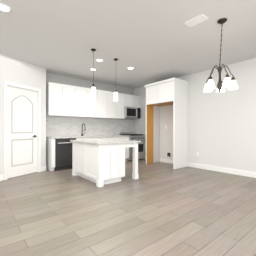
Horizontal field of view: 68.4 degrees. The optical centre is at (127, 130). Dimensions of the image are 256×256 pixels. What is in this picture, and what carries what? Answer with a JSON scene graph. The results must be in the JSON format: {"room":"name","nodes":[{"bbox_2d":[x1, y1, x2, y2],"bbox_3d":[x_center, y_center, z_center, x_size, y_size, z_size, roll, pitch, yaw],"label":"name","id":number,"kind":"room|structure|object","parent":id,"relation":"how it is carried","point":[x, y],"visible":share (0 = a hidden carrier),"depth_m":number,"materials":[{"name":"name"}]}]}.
{"room":"kitchen","nodes":[
{"label":"kitchen","id":0,"kind":"room"},
{"bbox_2d":[0,53,45,174],"bbox_3d":[-3.593,-0.290,2.767,0.120,2.820,5.600,0,0,27],"label":"wall","id":1,"kind":"structure","parent":0,"point":[15,70],"depth_m":4.60,"materials":[{"name":"grey paint"}]},
{"bbox_2d":[7,86,36,178],"bbox_3d":[-2.601,0.043,4.665,0.120,2.138,0.800,0,0,27],"label":"pantry door","id":2,"kind":"structure","parent":1,"relation":"in","point":[21,131],"depth_m":4.64,"materials":[{"name":"white paint"}]},
{"bbox_2d":[4,81,40,179],"bbox_3d":[-2.619,0.007,4.675,0.139,2.225,0.955,0,0,27],"label":"door frame","id":3,"kind":"structure","parent":1,"relation":"attached to","point":[37,90],"depth_m":4.70,"materials":[{"name":"white paint"}]},
{"bbox_2d":[46,73,133,136],"bbox_3d":[-3.032,-0.290,5.167,8.640,2.820,0.120,0,0,-39],"label":"wall","id":4,"kind":"structure","parent":0,"point":[59,79],"depth_m":6.39,"materials":[{"name":"grey paint"}]},
{"bbox_2d":[46,82,65,116],"bbox_3d":[-2.169,-0.870,5.567,0.444,0.900,0.346,0,0,-39],"label":"upper cabinet","id":5,"kind":"object","parent":4,"relation":"attached to","point":[63,100],"depth_m":5.44,"materials":[{"name":"white paint"}]},
{"bbox_2d":[66,86,77,116],"bbox_3d":[-1.893,-0.870,5.792,0.503,0.900,0.346,0,0,-39],"label":"upper cabinet","id":6,"kind":"object","parent":4,"relation":"attached to","point":[71,91],"depth_m":5.74,"materials":[{"name":"white paint"}]},
{"bbox_2d":[78,87,89,117],"bbox_3d":[-1.587,-0.870,6.042,0.523,0.900,0.346,0,0,-39],"label":"upper cabinet","id":7,"kind":"object","parent":4,"relation":"attached to","point":[83,94],"depth_m":5.97,"materials":[{"name":"white paint"}]},
{"bbox_2d":[46,116,133,136],"bbox_3d":[-1.094,-0.115,6.663,3.494,0.608,0.009,0,0,-39],"label":"backsplash","id":8,"kind":"structure","parent":4,"relation":"attached to","point":[63,126],"depth_m":6.38,"materials":[{"name":"tile"}]},
{"bbox_2d":[90,90,97,117],"bbox_3d":[-1.281,-0.870,6.292,0.503,0.900,0.346,0,0,-39],"label":"upper cabinet","id":9,"kind":"object","parent":4,"relation":"attached to","point":[93,100],"depth_m":6.22,"materials":[{"name":"white paint"}]},
{"bbox_2d":[98,90,109,117],"bbox_3d":[-0.983,-0.870,6.535,0.503,0.900,0.346,0,0,-39],"label":"upper cabinet","id":10,"kind":"object","parent":4,"relation":"attached to","point":[103,96],"depth_m":6.44,"materials":[{"name":"white paint"}]},
{"bbox_2d":[110,94,117,117],"bbox_3d":[-0.685,-0.870,6.779,0.503,0.900,0.346,0,0,-39],"label":"upper cabinet","id":11,"kind":"object","parent":4,"relation":"attached to","point":[113,104],"depth_m":6.70,"materials":[{"name":"white paint"}]},
{"bbox_2d":[118,94,125,117],"bbox_3d":[-0.410,-0.870,7.004,0.444,0.900,0.346,0,0,-39],"label":"upper cabinet","id":12,"kind":"object","parent":4,"relation":"attached to","point":[121,97],"depth_m":6.93,"materials":[{"name":"white paint"}]},
{"bbox_2d":[126,94,133,106],"bbox_3d":[-0.068,-1.100,7.283,0.439,0.440,0.346,0,0,-39],"label":"upper cabinet","id":13,"kind":"object","parent":4,"relation":"attached to","point":[129,98],"depth_m":7.17,"materials":[{"name":"white paint"}]},
{"bbox_2d":[124,106,140,118],"bbox_3d":[0.093,-0.668,7.348,0.764,0.417,0.443,0,0,-39],"label":"microwave","id":14,"kind":"object","parent":13,"relation":"attached to","point":[132,112],"visible":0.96,"depth_m":7.19,"materials":[{"name":"silver metal"}]},
{"bbox_2d":[134,95,139,107],"bbox_3d":[0.196,-1.100,7.498,0.438,0.440,0.346,0,0,-39],"label":"upper cabinet","id":15,"kind":"object","parent":4,"relation":"attached to","point":[136,100],"depth_m":7.39,"materials":[{"name":"white paint"}]},
{"bbox_2d":[0,159,255,255],"bbox_3d":[-0.302,1.160,1.729,8.760,0.080,8.900,0,0,-39],"label":"floor","id":16,"kind":"structure","parent":0,"point":[160,209],"depth_m":2.50,"materials":[{"name":"brown wood"}]},
{"bbox_2d":[54,138,75,170],"bbox_3d":[-1.929,0.676,5.555,0.594,0.888,0.656,0,0,-39],"label":"dishwasher","id":17,"kind":"object","parent":16,"relation":"on","point":[63,153],"visible":0.54,"depth_m":5.29,"materials":[{"name":"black metal"}]},
{"bbox_2d":[72,143,137,186],"bbox_3d":[-0.578,0.703,4.525,1.046,0.835,1.316,0,0,-39],"label":"kitchen island","id":18,"kind":"object","parent":16,"relation":"on","point":[100,162],"depth_m":4.00,"materials":[{"name":"white paint"}]},
{"bbox_2d":[70,139,140,146],"bbox_3d":[-0.574,0.265,4.528,1.120,0.041,1.380,0,0,-39],"label":"island countertop","id":19,"kind":"structure","parent":18,"relation":"on","point":[99,141],"depth_m":4.26,"materials":[{"name":"white stone"}]},
{"bbox_2d":[118,135,128,160],"bbox_3d":[-0.406,0.675,6.833,0.655,0.890,0.616,0,0,-39],"label":"base cabinet","id":20,"kind":"object","parent":16,"relation":"on","point":[122,137],"depth_m":6.73,"materials":[{"name":"white paint"}]},
{"bbox_2d":[46,135,117,138],"bbox_3d":[-1.200,0.210,6.173,2.712,0.040,0.632,0,0,-39],"label":"countertop","id":21,"kind":"structure","parent":20,"relation":"on","point":[100,136],"depth_m":5.78,"materials":[{"name":"white stone"}]},
{"bbox_2d":[119,132,144,160],"bbox_3d":[0.185,0.605,7.235,0.762,1.030,0.707,0,0,-39],"label":"range cooker","id":22,"kind":"object","parent":16,"relation":"on","point":[141,145],"visible":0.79,"depth_m":7.08,"materials":[{"name":"silver metal"}]},
{"bbox_2d":[145,78,187,168],"bbox_3d":[1.207,-0.190,6.047,0.711,2.620,1.200,0,0,-39],"label":"surround","id":23,"kind":"object","parent":16,"relation":"on","point":[171,91],"visible":1,"depth_m":5.74,"materials":[{"name":"white paint"},{"name":"wood"}]},
{"bbox_2d":[0,0,255,88],"bbox_3d":[-0.302,-1.740,1.729,8.760,0.080,8.900,0,0,-39],"label":"ceiling","id":24,"kind":"structure","parent":0,"point":[151,41],"depth_m":3.46,"materials":[{"name":"white paint"}]},
{"bbox_2d":[0,3,11,12],"bbox_3d":[-1.726,-1.694,2.619,0.190,0.012,0.190,0,0,-39],"label":"recessed light","id":25,"kind":"object","parent":24,"relation":"in","point":[5,8],"visible":1,"depth_m":2.63,"materials":[{"name":"white paint"}]},
{"bbox_2d":[91,48,95,96],"bbox_3d":[-0.729,-1.205,3.975,0.110,0.990,0.110,0,0,-39],"label":"pendant light","id":26,"kind":"object","parent":24,"relation":"hanging from","point":[93,91],"visible":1,"depth_m":3.96,"materials":[{"name":"white glass"}]},
{"bbox_2d":[114,58,117,100],"bbox_3d":[-0.291,-1.205,4.514,0.110,0.990,0.110,0,0,-39],"label":"pendant light","id":27,"kind":"object","parent":24,"relation":"hanging from","point":[115,92],"visible":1,"depth_m":4.48,"materials":[{"name":"white glass"}]},
{"bbox_2d":[184,14,208,27],"bbox_3d":[1.056,-1.694,2.928,0.180,0.012,0.310,0,0,-39],"label":"ceiling vent","id":28,"kind":"object","parent":24,"relation":"in","point":[196,20],"visible":1,"depth_m":2.90,"materials":[{"name":"white metal"}]},
{"bbox_2d":[203,18,237,92],"bbox_3d":[1.410,-1.137,2.934,0.503,1.124,0.487,0,0,-39],"label":"chandelier","id":29,"kind":"object","parent":24,"relation":"hanging from","point":[229,84],"visible":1,"depth_m":2.88,"materials":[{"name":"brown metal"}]},
{"bbox_2d":[134,58,255,171],"bbox_3d":[3.044,-0.290,4.462,0.120,2.820,8.660,0,0,-39],"label":"wall","id":30,"kind":"structure","parent":0,"point":[221,129],"depth_m":5.10,"materials":[{"name":"grey paint"}]},
{"bbox_2d":[160,158,255,177],"bbox_3d":[3.221,1.055,4.134,0.019,0.130,7.870,0,0,-39],"label":"baseboard","id":31,"kind":"structure","parent":30,"relation":"attached to","point":[226,170],"depth_m":5.06,"materials":[{"name":"white paint"}]}
]}

